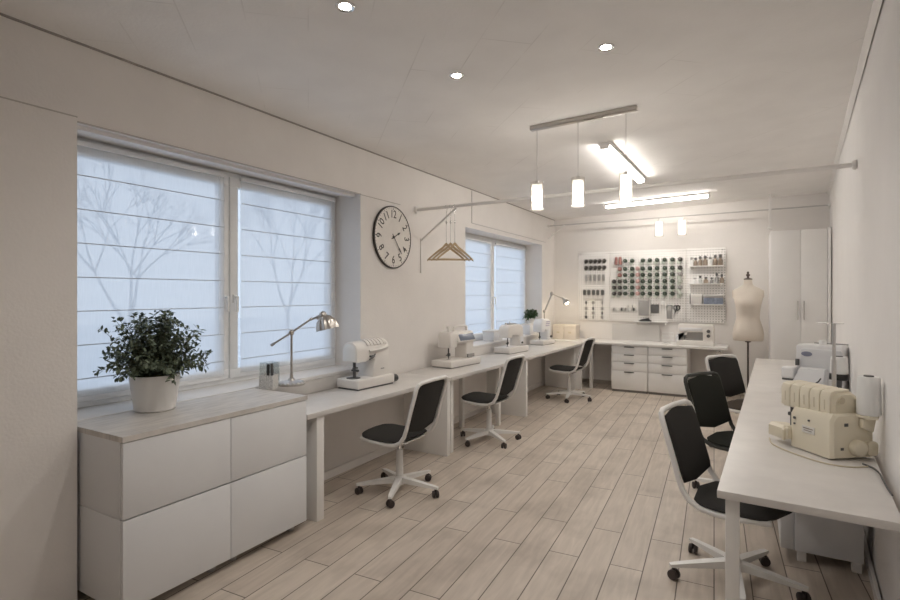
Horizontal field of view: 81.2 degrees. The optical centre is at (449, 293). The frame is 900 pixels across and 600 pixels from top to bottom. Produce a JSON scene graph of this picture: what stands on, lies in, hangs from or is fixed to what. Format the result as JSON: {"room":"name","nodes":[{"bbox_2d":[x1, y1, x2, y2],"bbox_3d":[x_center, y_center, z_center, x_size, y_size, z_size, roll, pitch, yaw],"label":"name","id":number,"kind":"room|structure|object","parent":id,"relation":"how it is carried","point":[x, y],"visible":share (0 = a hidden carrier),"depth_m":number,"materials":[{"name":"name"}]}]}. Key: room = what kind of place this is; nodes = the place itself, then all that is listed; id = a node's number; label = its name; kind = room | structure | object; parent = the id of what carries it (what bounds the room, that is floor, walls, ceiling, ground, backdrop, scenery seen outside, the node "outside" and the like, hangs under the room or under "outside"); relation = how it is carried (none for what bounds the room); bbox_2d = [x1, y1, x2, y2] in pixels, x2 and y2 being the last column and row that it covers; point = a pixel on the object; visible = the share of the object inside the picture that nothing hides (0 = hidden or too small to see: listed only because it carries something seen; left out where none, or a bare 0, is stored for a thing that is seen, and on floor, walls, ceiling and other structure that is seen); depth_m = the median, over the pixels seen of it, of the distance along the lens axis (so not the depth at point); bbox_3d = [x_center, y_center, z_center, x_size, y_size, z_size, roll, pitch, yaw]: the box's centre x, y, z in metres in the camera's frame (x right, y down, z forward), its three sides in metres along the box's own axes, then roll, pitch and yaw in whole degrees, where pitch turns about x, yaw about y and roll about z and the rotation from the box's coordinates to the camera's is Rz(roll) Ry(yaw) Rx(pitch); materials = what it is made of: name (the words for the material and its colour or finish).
{"room":"sewing workshop","nodes":[
{"label":"sewing workshop","id":0,"kind":"room"},
{"bbox_2d":[0,15,553,599],"bbox_3d":[-0.818,0.075,4.998,0.538,2.950,10.850,0,0,30],"label":"wall","id":1,"kind":"structure","parent":0,"point":[408,308],"depth_m":2.87,"materials":[{"name":"paint"}]},
{"bbox_2d":[77,418,230,519],"bbox_3d":[-1.609,0.880,2.839,0.520,0.366,0.590,0,0,30],"label":"upper cabinet","id":2,"kind":"object","parent":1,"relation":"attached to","point":[117,480],"visible":0.84,"depth_m":2.61,"materials":[{"name":"white laminate"}]},
{"bbox_2d":[77,388,307,442],"bbox_3d":[-1.468,0.683,3.094,0.539,0.026,1.177,0,0,30],"label":"countertop","id":3,"kind":"structure","parent":2,"relation":"on","point":[129,426],"depth_m":2.92,"materials":[{"name":"brown wood"}]},
{"bbox_2d":[93,308,212,412],"bbox_3d":[-1.717,0.377,3.057,0.635,0.586,0.587,0,0,22],"label":"potted plant","id":4,"kind":"object","parent":3,"relation":"on","point":[154,380],"visible":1,"depth_m":2.97,"materials":[{"name":"green plant"}]},
{"bbox_2d":[259,373,277,388],"bbox_3d":[-1.292,0.622,3.742,0.100,0.095,0.100,0,0,5],"label":"pen holder","id":5,"kind":"object","parent":3,"relation":"on","point":[265,382],"visible":0.99,"depth_m":3.69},
{"bbox_2d":[266,364,269,375],"bbox_3d":[-1.290,0.580,3.722,0.024,0.166,0.022,0,0,5],"label":"marker pen","id":6,"kind":"object","parent":5,"relation":"in","point":[268,365],"visible":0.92,"depth_m":3.71,"materials":[{"name":"black plastic"}]},
{"bbox_2d":[270,363,273,375],"bbox_3d":[-1.270,0.580,3.750,0.027,0.166,0.022,0,0,5],"label":"marker pen","id":7,"kind":"object","parent":5,"relation":"in","point":[271,365],"visible":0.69,"depth_m":3.74,"materials":[{"name":"grey plastic"}]},
{"bbox_2d":[0,96,399,204],"bbox_3d":[-1.821,-0.898,2.870,0.161,0.029,5.560,0,0,30],"label":"trim","id":8,"kind":"structure","parent":1,"relation":"attached to","point":[0,96],"depth_m":3.22,"materials":[{"name":"grey"}]},
{"bbox_2d":[77,137,334,408],"bbox_3d":[-1.661,-0.122,3.920,0.132,1.575,2.340,0,0,30],"label":"window","id":9,"kind":"structure","parent":1,"relation":"in","point":[232,373],"depth_m":3.92,"materials":[{"name":"white plastic"}]},
{"bbox_2d":[77,140,224,397],"bbox_3d":[-1.922,-0.145,3.392,0.025,1.480,1.065,0,0,30],"label":"blind","id":10,"kind":"object","parent":9,"relation":"attached to","point":[150,230],"visible":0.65,"depth_m":3.33,"materials":[{"name":"white fabric"}]},
{"bbox_2d":[239,177,334,372],"bbox_3d":[-1.329,-0.145,4.424,0.025,1.480,1.035,0,0,30],"label":"blind","id":11,"kind":"object","parent":9,"relation":"attached to","point":[287,235],"visible":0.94,"depth_m":4.35,"materials":[{"name":"white fabric"}]},
{"bbox_2d":[77,125,354,197],"bbox_3d":[-1.476,-0.899,3.813,0.060,0.022,2.320,0,0,30],"label":"trim","id":12,"kind":"structure","parent":1,"relation":"attached to","point":[80,129],"depth_m":3.47,"materials":[{"name":"white"}]},
{"bbox_2d":[77,365,358,420],"bbox_3d":[-1.527,0.680,3.842,0.322,0.030,2.340,0,0,30],"label":"window sill","id":13,"kind":"structure","parent":1,"relation":"attached to","point":[85,413],"depth_m":3.66,"materials":[{"name":"white"}]},
{"bbox_2d":[231,400,305,480],"bbox_3d":[-1.317,0.880,3.347,0.520,0.366,0.582,0,0,30],"label":"upper cabinet","id":14,"kind":"object","parent":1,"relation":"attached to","point":[261,440],"visible":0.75,"depth_m":3.19,"materials":[{"name":"white laminate"}]},
{"bbox_2d":[0,13,554,220],"bbox_3d":[-0.717,-1.326,4.940,0.010,0.010,10.450,0,0,30],"label":"trim","id":15,"kind":"structure","parent":1,"relation":"attached to","point":[1,14],"depth_m":3.39,"materials":[{"name":"grey"}]},
{"bbox_2d":[264,372,357,394],"bbox_3d":[-1.109,0.748,4.260,0.010,0.102,1.190,0,0,30],"label":"desk upstand","id":16,"kind":"object","parent":1,"relation":"attached to","point":[321,384],"visible":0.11,"depth_m":4.26,"materials":[{"name":"white wood"}]},
{"bbox_2d":[270,311,338,386],"bbox_3d":[-1.072,0.398,3.869,0.507,0.544,0.200,0,0,3],"label":"desk lamp","id":17,"kind":"object","parent":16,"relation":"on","point":[325,321],"visible":1,"depth_m":3.85,"materials":[{"name":"silver metal"}]},
{"bbox_2d":[372,206,410,268],"bbox_3d":[-0.563,-0.560,5.186,0.034,0.616,0.616,0,0,30],"label":"wall clock","id":18,"kind":"object","parent":1,"relation":"attached to","point":[391,234],"visible":1,"depth_m":5.16,"materials":[{"name":"grey"}]},
{"bbox_2d":[324,380,544,480],"bbox_3d":[0.231,1.515,6.587,0.014,0.070,6.650,0,0,30],"label":"baseboard","id":19,"kind":"structure","parent":1,"relation":"attached to","point":[363,459],"depth_m":4.90,"materials":[{"name":"paint"}]},
{"bbox_2d":[465,233,524,340],"bbox_3d":[0.612,-0.085,7.873,0.132,1.500,2.740,0,0,30],"label":"window","id":20,"kind":"structure","parent":1,"relation":"in","point":[478,336],"depth_m":7.87,"materials":[{"name":"white plastic"}]},
{"bbox_2d":[465,236,491,331],"bbox_3d":[0.304,-0.125,7.263,0.025,1.310,1.235,0,0,30],"label":"blind","id":21,"kind":"object","parent":20,"relation":"attached to","point":[477,271],"visible":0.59,"depth_m":7.41,"materials":[{"name":"white fabric"}]},
{"bbox_2d":[495,242,525,328],"bbox_3d":[0.990,-0.125,8.457,0.025,1.310,1.210,0,0,30],"label":"blind","id":22,"kind":"object","parent":20,"relation":"attached to","point":[510,260],"visible":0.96,"depth_m":8.42,"materials":[{"name":"white fabric"}]},
{"bbox_2d":[473,333,538,347],"bbox_3d":[0.746,0.680,7.796,0.322,0.030,2.740,0,0,30],"label":"window sill","id":23,"kind":"structure","parent":1,"relation":"attached to","point":[480,343],"depth_m":7.35,"materials":[{"name":"white"}]},
{"bbox_2d":[482,329,502,341],"bbox_3d":[0.616,0.590,7.490,0.184,0.150,0.340,0,0,30],"label":"storage bin","id":24,"kind":"object","parent":23,"relation":"on","point":[492,335],"visible":0.81,"depth_m":7.37,"materials":[{"name":"white plastic"}]},
{"bbox_2d":[521,323,536,334],"bbox_3d":[1.323,0.575,8.721,0.158,0.180,0.348,0,0,30],"label":"box","id":25,"kind":"object","parent":23,"relation":"on","point":[527,327],"visible":0.6,"depth_m":8.58,"materials":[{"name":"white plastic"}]},
{"bbox_2d":[523,309,537,322],"bbox_3d":[1.331,0.363,8.729,0.290,0.240,0.294,0,0,30],"label":"potted plant","id":26,"kind":"object","parent":25,"relation":"on","point":[531,314],"visible":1,"depth_m":8.70,"materials":[{"name":"green plant"}]},
{"bbox_2d":[471,191,545,242],"bbox_3d":[0.959,-1.097,7.855,0.009,0.425,2.745,0,0,30],"label":"cable","id":27,"kind":"object","parent":1,"relation":"attached to","point":[471,191],"visible":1,"depth_m":7.28,"materials":[{"name":"grey metal"}]},
{"bbox_2d":[414,160,856,272],"bbox_3d":[1.272,-0.595,4.664,3.736,0.733,0.148,0,0,30],"label":"rail","id":28,"kind":"object","parent":1,"relation":"attached to","point":[853,165],"visible":1,"depth_m":4.41,"materials":[{"name":"white metal"}]},
{"bbox_2d":[427,205,464,260],"bbox_3d":[-0.038,-0.623,5.380,0.390,0.578,0.046,0,0,-4],"label":"clothes hanger","id":29,"kind":"object","parent":28,"relation":"hanging from","point":[445,244],"visible":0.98,"depth_m":5.38,"materials":[{"name":"brown wood"}]},
{"bbox_2d":[431,205,468,260],"bbox_3d":[0.005,-0.623,5.355,0.390,0.578,0.044,0,0,-8],"label":"clothes hanger","id":30,"kind":"object","parent":28,"relation":"hanging from","point":[450,243],"visible":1,"depth_m":5.35,"materials":[{"name":"brown wood"}]},
{"bbox_2d":[436,204,472,260],"bbox_3d":[0.049,-0.623,5.330,0.390,0.578,0.041,0,0,-14],"label":"clothes hanger","id":31,"kind":"object","parent":28,"relation":"hanging from","point":[454,243],"visible":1,"depth_m":5.33,"materials":[{"name":"brown wood"}]},
{"bbox_2d":[0,0,872,219],"bbox_3d":[1.003,-1.464,3.951,5.000,0.298,10.850,0,0,30],"label":"ceiling","id":32,"kind":"structure","parent":0,"point":[719,88],"depth_m":3.32,"materials":[{"name":"white paint"}]},
{"bbox_2d":[335,0,354,12],"bbox_3d":[-0.499,-1.370,2.502,0.094,0.012,0.094,0,0,30],"label":"recessed light","id":33,"kind":"object","parent":32,"relation":"in","point":[343,6],"visible":1,"depth_m":2.50,"materials":[{"name":"silver metal"}]},
{"bbox_2d":[449,72,463,78],"bbox_3d":[0.043,-1.372,3.298,0.094,0.012,0.094,0,0,30],"label":"recessed light","id":34,"kind":"object","parent":32,"relation":"in","point":[455,75],"visible":1,"depth_m":3.29,"materials":[{"name":"silver metal"}]},
{"bbox_2d":[533,191,540,206],"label":"pendant light","id":35,"kind":"object","parent":32,"relation":"hanging from","point":[536,196],"depth_m":4.26,"materials":[{"name":"white glass"}]},
{"bbox_2d":[574,187,581,202],"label":"pendant light","id":36,"kind":"object","parent":32,"relation":"hanging from","point":[577,191],"depth_m":4.09,"materials":[{"name":"white glass"}]},
{"bbox_2d":[530,105,637,131],"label":"pendant light","id":37,"kind":"object","parent":32,"relation":"hanging from","point":[634,108],"depth_m":4.07,"materials":[{"name":"silver metal"}]},
{"bbox_2d":[597,43,613,51],"bbox_3d":[0.883,-1.399,2.976,0.094,0.012,0.094,0,0,30],"label":"recessed light","id":38,"kind":"object","parent":32,"relation":"in","point":[605,47],"visible":1,"depth_m":2.98,"materials":[{"name":"silver metal"}]},
{"bbox_2d":[598,142,645,182],"bbox_3d":[1.851,-1.356,5.546,0.105,0.060,1.740,0,0,31],"label":"tube light","id":39,"kind":"object","parent":32,"relation":"attached to","point":[608,148],"visible":1,"depth_m":5.28,"materials":[{"name":"white plastic"}]},
{"bbox_2d":[621,182,630,198],"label":"pendant light","id":40,"kind":"object","parent":32,"relation":"hanging from","point":[626,191],"depth_m":3.91,"materials":[{"name":"white glass"}]},
{"bbox_2d":[604,192,710,208],"bbox_3d":[2.986,-1.354,7.650,1.450,0.101,0.105,0,0,30],"label":"tube light","id":41,"kind":"object","parent":32,"relation":"attached to","point":[700,195],"visible":1,"depth_m":7.59,"materials":[{"name":"white plastic"}]},
{"bbox_2d":[547,194,830,238],"bbox_3d":[3.451,-1.177,8.167,4.021,0.503,0.060,0,0,30],"label":"rail","id":42,"kind":"object","parent":32,"relation":"hanging from","point":[829,204],"visible":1,"depth_m":7.83,"materials":[{"name":"grey metal"}]},
{"bbox_2d":[655,218,662,235],"bbox_3d":[3.288,-1.046,8.260,0.136,0.284,0.136,0,0,30],"label":"lamp","id":43,"kind":"object","parent":42,"relation":"hanging from","point":[658,225],"visible":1,"depth_m":8.22,"materials":[{"name":"white glass"}]},
{"bbox_2d":[678,217,685,233],"bbox_3d":[3.577,-1.049,8.094,0.136,0.284,0.136,0,0,30],"label":"lamp","id":44,"kind":"object","parent":42,"relation":"hanging from","point":[681,223],"visible":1,"depth_m":8.05,"materials":[{"name":"white glass"}]},
{"bbox_2d":[77,382,873,599],"bbox_3d":[1.003,1.610,3.951,5.000,0.120,10.850,0,0,30],"label":"floor","id":45,"kind":"structure","parent":0,"point":[588,503],"depth_m":3.41,"materials":[{"name":"brown wood"}]},
{"bbox_2d":[77,483,230,599],"bbox_3d":[-1.609,1.308,2.839,0.520,0.485,0.590,0,0,30],"label":"base cabinet","id":46,"kind":"object","parent":45,"relation":"on","point":[144,556],"visible":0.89,"depth_m":2.62,"materials":[{"name":"white laminate"}]},
{"bbox_2d":[228,455,305,561],"bbox_3d":[-1.317,1.308,3.347,0.520,0.485,0.582,0,0,30],"label":"base cabinet","id":47,"kind":"object","parent":45,"relation":"on","point":[267,503],"visible":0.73,"depth_m":3.18,"materials":[{"name":"white laminate"}]},
{"bbox_2d":[305,373,450,521],"bbox_3d":[-0.691,1.175,4.394,0.571,0.750,1.840,0,0,30],"label":"desk","id":48,"kind":"object","parent":45,"relation":"on","point":[318,404],"visible":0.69,"depth_m":4.06,"materials":[{"name":"white"}]},
{"bbox_2d":[337,337,397,390],"bbox_3d":[-0.709,0.594,4.600,0.248,0.413,0.535,0,0,34],"label":"sewing machine","id":49,"kind":"object","parent":48,"relation":"on","point":[372,354],"visible":1,"depth_m":4.50,"materials":[{"name":"white plastic"}]},
{"bbox_2d":[355,375,447,507],"bbox_3d":[-0.370,1.089,4.123,0.641,0.919,0.655,0,0,30],"label":"office chair","id":50,"kind":"object","parent":45,"relation":"on","point":[427,394],"visible":1,"depth_m":4.03,"materials":[{"name":"black plastic"}]},
{"bbox_2d":[404,354,528,452],"bbox_3d":[0.260,1.175,5.998,0.620,0.750,1.881,0,0,30],"label":"desk","id":51,"kind":"object","parent":45,"relation":"on","point":[517,405],"visible":0.7,"depth_m":6.18,"materials":[{"name":"white laminate"}]},
{"bbox_2d":[431,324,480,368],"bbox_3d":[0.075,0.574,5.898,0.276,0.451,0.590,0,0,36],"label":"sewing machine","id":52,"kind":"object","parent":51,"relation":"on","point":[461,340],"visible":1,"depth_m":5.78,"materials":[{"name":"white plastic"}]},
{"bbox_2d":[460,354,524,448],"bbox_3d":[0.403,1.090,5.524,0.640,0.920,0.700,0,0,-44],"label":"office chair","id":53,"kind":"object","parent":45,"relation":"on","point":[510,375],"visible":1,"depth_m":5.45,"materials":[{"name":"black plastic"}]},
{"bbox_2d":[488,342,582,389],"bbox_3d":[1.319,1.175,7.780,0.680,0.750,2.256,0,0,30],"label":"desk","id":54,"kind":"object","parent":45,"relation":"on","point":[558,353],"visible":0.64,"depth_m":8.58,"materials":[{"name":"white laminate"}]},
{"bbox_2d":[494,321,528,354],"bbox_3d":[0.846,0.588,7.208,0.250,0.425,0.540,0,0,36],"label":"sewing machine","id":55,"kind":"object","parent":54,"relation":"on","point":[514,331],"visible":1,"depth_m":7.09,"materials":[{"name":"white plastic"}]},
{"bbox_2d":[530,319,554,345],"bbox_3d":[1.473,0.598,8.370,0.240,0.405,0.420,0,0,36],"label":"sewing machine","id":56,"kind":"object","parent":54,"relation":"on","point":[543,326],"visible":1,"depth_m":8.26,"materials":[{"name":"white plastic"}]},
{"bbox_2d":[543,292,568,318],"bbox_3d":[1.730,0.379,8.700,0.504,0.840,0.170,0,0,18],"label":"desk lamp","id":57,"kind":"object","parent":54,"relation":"on","point":[565,301],"visible":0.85,"depth_m":8.70,"materials":[{"name":"silver metal"}]},
{"bbox_2d":[545,337,594,402],"bbox_3d":[1.778,1.089,7.736,0.640,0.919,0.658,0,0,34],"label":"office chair","id":58,"kind":"object","parent":45,"relation":"on","point":[587,346],"visible":1,"depth_m":7.65,"materials":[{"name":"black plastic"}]},
{"bbox_2d":[612,345,648,393],"bbox_3d":[2.949,1.181,8.486,0.552,0.738,0.568,0,0,30],"label":"drawer unit","id":59,"kind":"object","parent":45,"relation":"on","point":[629,363],"visible":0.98,"depth_m":8.25,"materials":[{"name":"white paint"}]},
{"bbox_2d":[551,338,728,387],"bbox_3d":[2.938,1.163,8.499,2.760,0.775,0.595,0,0,30],"label":"desk","id":60,"kind":"object","parent":45,"relation":"on","point":[719,348],"visible":0.73,"depth_m":8.33,"materials":[{"name":"white"}]},
{"bbox_2d":[553,324,565,338],"bbox_3d":[1.915,0.650,9.118,0.198,0.250,0.250,0,0,30],"label":"storage box","id":61,"kind":"object","parent":60,"relation":"on","point":[558,329],"visible":0.87,"depth_m":9.01,"materials":[{"name":"cardboard"}]},
{"bbox_2d":[564,324,579,339],"bbox_3d":[2.093,0.650,9.016,0.208,0.250,0.250,0,0,30],"label":"storage box","id":62,"kind":"object","parent":60,"relation":"on","point":[571,331],"visible":1,"depth_m":8.92,"materials":[{"name":"cardboard"}]},
{"bbox_2d":[612,324,659,341],"bbox_3d":[3.092,0.640,8.748,0.760,0.270,0.012,0,0,30],"label":"panel","id":63,"kind":"object","parent":60,"relation":"on","point":[637,332],"visible":1,"depth_m":8.74,"materials":[{"name":"grey"}]},
{"bbox_2d":[662,332,673,343],"bbox_3d":[3.403,0.685,8.194,0.154,0.177,0.125,0,0,30],"label":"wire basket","id":64,"kind":"object","parent":60,"relation":"on","point":[667,337],"visible":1,"depth_m":8.18,"materials":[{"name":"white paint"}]},
{"bbox_2d":[676,323,714,346],"bbox_3d":[3.725,0.614,7.963,0.510,0.322,0.240,0,0,30],"label":"microwave","id":65,"kind":"object","parent":60,"relation":"on","point":[690,334],"visible":1,"depth_m":7.88,"materials":[{"name":"white plastic"}]},
{"bbox_2d":[648,347,690,396],"bbox_3d":[3.431,1.181,8.208,0.554,0.738,0.568,0,0,30],"label":"drawer unit","id":66,"kind":"object","parent":45,"relation":"on","point":[667,367],"visible":0.93,"depth_m":7.98,"materials":[{"name":"white paint"}]},
{"bbox_2d":[683,371,734,488],"bbox_3d":[2.153,1.090,3.953,0.658,0.920,0.678,0,0,-30],"label":"office chair","id":67,"kind":"object","parent":45,"relation":"on","point":[706,391],"visible":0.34,"depth_m":4.14,"materials":[{"name":"grey"}]},
{"bbox_2d":[705,354,745,446],"bbox_3d":[2.947,1.089,5.175,0.656,0.919,0.678,0,0,-22],"label":"office chair","id":68,"kind":"object","parent":45,"relation":"on","point":[728,369],"visible":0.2,"depth_m":5.40,"materials":[{"name":"black plastic"}]},
{"bbox_2d":[658,399,811,599],"bbox_3d":[1.542,1.089,2.837,0.679,0.919,0.655,0,0,45],"label":"office chair","id":69,"kind":"object","parent":45,"relation":"on","point":[680,426],"visible":0.73,"depth_m":2.86,"materials":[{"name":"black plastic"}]},
{"bbox_2d":[732,272,763,399],"bbox_3d":[4.253,0.614,7.494,0.344,1.872,0.348,0,0,-16],"label":"dress form","id":70,"kind":"object","parent":45,"relation":"on","point":[748,298],"visible":0.94,"depth_m":7.41,"materials":[{"name":"fabric"}]},
{"bbox_2d":[746,358,795,392],"bbox_3d":[3.514,1.180,5.318,0.784,0.740,2.623,0,0,32],"label":"desk","id":71,"kind":"object","parent":45,"relation":"on","point":[766,376],"visible":0.2,"depth_m":5.22,"materials":[{"name":"white laminate"}]},
{"bbox_2d":[782,340,848,388],"bbox_3d":[3.100,0.602,4.467,0.310,0.416,0.430,0,0,-40],"label":"overlocker","id":72,"kind":"object","parent":71,"relation":"on","point":[812,361],"visible":0.77,"depth_m":4.43,"materials":[{"name":"white plastic"}]},
{"bbox_2d":[769,227,830,359],"bbox_3d":[4.814,0.345,7.269,0.670,2.410,0.857,0,0,30],"label":"wardrobe","id":73,"kind":"object","parent":45,"relation":"on","point":[799,260],"visible":0.63,"depth_m":6.94,"materials":[{"name":"white paint"}]},
{"bbox_2d":[717,391,899,599],"bbox_3d":[2.074,1.180,3.129,0.688,0.740,2.666,0,0,33],"label":"desk","id":74,"kind":"object","parent":45,"relation":"on","point":[756,471],"visible":0.79,"depth_m":2.24,"materials":[{"name":"white wood"}]},
{"bbox_2d":[769,437,868,467],"bbox_3d":[1.800,0.806,2.672,0.153,0.006,0.520,0,0,-18],"label":"power cable","id":75,"kind":"object","parent":74,"relation":"on","point":[769,437],"visible":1,"depth_m":2.52,"materials":[{"name":"beige plastic"}]},
{"bbox_2d":[769,322,878,458],"bbox_3d":[1.928,0.478,2.713,0.292,0.652,0.445,0,0,-9],"label":"overlocker","id":76,"kind":"object","parent":74,"relation":"on","point":[825,422],"visible":0.98,"depth_m":2.61,"materials":[{"name":"beige plastic"}]},
{"bbox_2d":[854,413,878,419],"bbox_3d":[2.033,0.597,2.581,0.100,0.017,0.150,0,0,-9],"label":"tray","id":77,"kind":"object","parent":76,"relation":"on","point":[856,416],"depth_m":2.54,"materials":[{"name":"beige plastic"}]},
{"bbox_2d":[856,375,881,416],"bbox_3d":[2.041,0.492,2.559,0.100,0.191,0.100,0,0,30],"label":"thread cone","id":78,"kind":"object","parent":76,"relation":"on","point":[868,389],"visible":1,"depth_m":2.52,"materials":[{"name":"white fabric"}]},
{"bbox_2d":[829,373,848,387],"bbox_3d":[2.908,0.703,3.923,0.130,0.215,0.130,0,0,30],"label":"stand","id":79,"kind":"object","parent":74,"relation":"on","point":[839,378],"visible":0.49,"depth_m":3.88,"materials":[{"name":"black plastic"}]},
{"bbox_2d":[830,356,847,374],"bbox_3d":[2.908,0.528,3.923,0.112,0.131,0.112,0,0,30],"label":"thread cone","id":80,"kind":"object","parent":79,"relation":"on","point":[841,361],"visible":0.82,"depth_m":3.88,"materials":[{"name":"white"}]},
{"bbox_2d":[829,373,848,380],"bbox_3d":[2.908,0.618,3.923,0.124,0.045,0.124,0,0,30],"label":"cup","id":81,"kind":"object","parent":79,"relation":"on","point":[839,377],"depth_m":3.87,"materials":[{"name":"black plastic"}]},
{"bbox_2d":[862,463,892,495],"bbox_3d":[1.876,0.804,2.286,0.040,0.007,0.433,0,0,26],"label":"power cable","id":82,"kind":"object","parent":74,"relation":"on","point":[875,469],"visible":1,"depth_m":2.30,"materials":[{"name":"grey plastic"}]},
{"bbox_2d":[777,512,863,573],"bbox_3d":[2.219,1.250,3.177,0.390,0.600,0.440,0,0,30],"label":"base cabinet","id":83,"kind":"object","parent":45,"relation":"on","point":[841,540],"visible":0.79,"depth_m":2.98,"materials":[{"name":"white metal"}]},
{"bbox_2d":[554,192,828,389],"bbox_3d":[3.757,0.000,8.510,4.970,3.100,0.200,0,0,30],"label":"wall","id":84,"kind":"structure","parent":0,"point":[744,235],"depth_m":8.30,"materials":[{"name":"paint"}]},
{"bbox_2d":[578,251,609,319],"bbox_3d":[2.492,-0.141,9.093,0.545,1.187,0.022,0,0,30],"label":"pegboard","id":85,"kind":"object","parent":84,"relation":"attached to","point":[582,256],"visible":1,"depth_m":9.08,"materials":[{"name":"grey plastic"}]},
{"bbox_2d":[610,248,685,321],"bbox_3d":[3.248,-0.137,8.659,1.186,1.177,0.022,0,0,30],"label":"pegboard","id":86,"kind":"object","parent":84,"relation":"attached to","point":[637,255],"visible":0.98,"depth_m":8.62,"materials":[{"name":"grey plastic"}]},
{"bbox_2d":[626,304,636,308],"bbox_3d":[3.028,0.210,8.766,0.170,0.080,0.021,0,0,30],"label":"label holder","id":87,"kind":"object","parent":86,"relation":"attached to","point":[628,306],"visible":1,"depth_m":8.76,"materials":[{"name":"white plastic"}]},
{"bbox_2d":[638,300,650,316],"bbox_3d":[3.211,0.234,8.661,0.190,0.283,0.020,0,0,30],"label":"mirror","id":88,"kind":"object","parent":86,"relation":"attached to","point":[643,306],"visible":1,"depth_m":8.66,"materials":[{"name":"grey mirror"}]},
{"bbox_2d":[634,321,667,324],"bbox_3d":[3.279,0.475,8.570,0.500,0.050,0.110,0,0,30],"label":"ledge","id":89,"kind":"object","parent":86,"relation":"attached to","point":[634,321],"visible":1,"depth_m":8.51,"materials":[{"name":"white paint"}]},
{"bbox_2d":[651,304,658,312],"bbox_3d":[3.350,0.238,8.582,0.124,0.149,0.020,0,0,30],"label":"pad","id":90,"kind":"object","parent":86,"relation":"hanging from","point":[654,307],"visible":1,"depth_m":8.57,"materials":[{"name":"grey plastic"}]},
{"bbox_2d":[666,305,671,318],"bbox_3d":[3.538,0.286,8.469,0.094,0.227,0.020,0,0,30],"label":"sheath","id":91,"kind":"object","parent":86,"relation":"hanging from","point":[669,308],"visible":1,"depth_m":8.46,"materials":[{"name":"grey plastic"}]},
{"bbox_2d":[582,378,743,395],"bbox_3d":[3.632,1.515,8.458,4.045,0.070,0.014,0,0,30],"label":"baseboard","id":92,"kind":"structure","parent":84,"relation":"attached to","point":[584,380],"depth_m":9.05,"materials":[{"name":"white wood"}]},
{"bbox_2d":[687,247,725,322],"bbox_3d":[4.006,-0.137,8.223,0.552,1.177,0.022,0,0,30],"label":"pegboard","id":93,"kind":"object","parent":84,"relation":"attached to","point":[696,313],"visible":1,"depth_m":8.21,"materials":[{"name":"grey plastic"}]},
{"bbox_2d":[689,265,723,269],"bbox_3d":[3.981,-0.412,8.164,0.480,0.055,0.115,0,0,30],"label":"shelf","id":94,"kind":"object","parent":93,"relation":"attached to","point":[707,265],"visible":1,"depth_m":8.13,"materials":[{"name":"white metal"}]},
{"bbox_2d":[703,256,707,265],"bbox_3d":[3.972,-0.518,8.172,0.068,0.155,0.068,0,0,30],"label":"bottle","id":95,"kind":"object","parent":94,"relation":"on","point":[705,262],"visible":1,"depth_m":8.15,"materials":[{"name":"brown glass"}]},
{"bbox_2d":[713,255,717,264],"bbox_3d":[4.093,-0.523,8.102,0.064,0.165,0.064,0,0,30],"label":"bottle","id":96,"kind":"object","parent":94,"relation":"on","point":[715,261],"visible":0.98,"depth_m":8.08,"materials":[{"name":"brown glass"}]},
{"bbox_2d":[718,254,722,264],"bbox_3d":[4.154,-0.525,8.067,0.066,0.170,0.066,0,0,30],"label":"bottle","id":97,"kind":"object","parent":94,"relation":"on","point":[720,260],"visible":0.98,"depth_m":8.05,"materials":[{"name":"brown glass"}]},
{"bbox_2d":[689,283,723,286],"bbox_3d":[3.981,-0.139,8.164,0.480,0.055,0.115,0,0,30],"label":"shelf","id":98,"kind":"object","parent":93,"relation":"attached to","point":[689,283],"visible":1,"depth_m":8.11,"materials":[{"name":"white metal"}]},
{"bbox_2d":[689,304,723,307],"bbox_3d":[3.981,0.184,8.164,0.480,0.055,0.115,0,0,30],"label":"shelf","id":99,"kind":"object","parent":93,"relation":"attached to","point":[689,304],"visible":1,"depth_m":8.11,"materials":[{"name":"white metal"}]},
{"bbox_2d":[691,294,702,303],"bbox_3d":[3.873,0.082,8.229,0.154,0.150,0.104,0,0,30],"label":"carton","id":100,"kind":"object","parent":99,"relation":"on","point":[696,298],"visible":1,"depth_m":8.19,"materials":[{"name":"grey cardboard"}]},
{"bbox_2d":[703,295,713,303],"bbox_3d":[4.016,0.089,8.147,0.144,0.135,0.104,0,0,30],"label":"carton","id":101,"kind":"object","parent":99,"relation":"on","point":[708,299],"visible":0.91,"depth_m":8.10,"materials":[{"name":"blue cardboard"}]},
{"bbox_2d":[714,295,722,303],"bbox_3d":[4.133,0.089,8.079,0.129,0.135,0.104,0,0,30],"label":"carton","id":102,"kind":"object","parent":99,"relation":"on","point":[718,299],"visible":0.99,"depth_m":8.03,"materials":[{"name":"blue cardboard"}]},
{"bbox_2d":[829,0,899,599],"bbox_3d":[2.706,0.000,2.972,1.271,3.100,10.850,0,0,30],"label":"wall","id":103,"kind":"structure","parent":0,"point":[864,211],"depth_m":2.75,"materials":[{"name":"paint"}]},
{"bbox_2d":[827,0,882,194],"bbox_3d":[2.457,-1.423,3.115,0.030,0.035,10.477,0,0,34],"label":"trim","id":104,"kind":"structure","parent":103,"relation":"attached to","point":[875,9],"depth_m":3.38,"materials":[{"name":"white wood"}]},
{"bbox_2d":[864,534,881,599],"bbox_3d":[2.463,1.515,3.111,0.016,0.070,10.476,0,0,34],"label":"baseboard","id":105,"kind":"structure","parent":103,"relation":"attached to","point":[876,593],"depth_m":2.81,"materials":[{"name":"white"}]},
{"label":"outside","id":106,"kind":"structure","parent":0,"visible":0},
{"bbox_2d":[238,318,495,366],"bbox_3d":[-13.870,2.200,19.511,36.500,0.100,60.000,0,0,30],"label":"ground","id":107,"kind":"structure","parent":106,"point":[239,330],"depth_m":27.20,"materials":[{"name":"white"}]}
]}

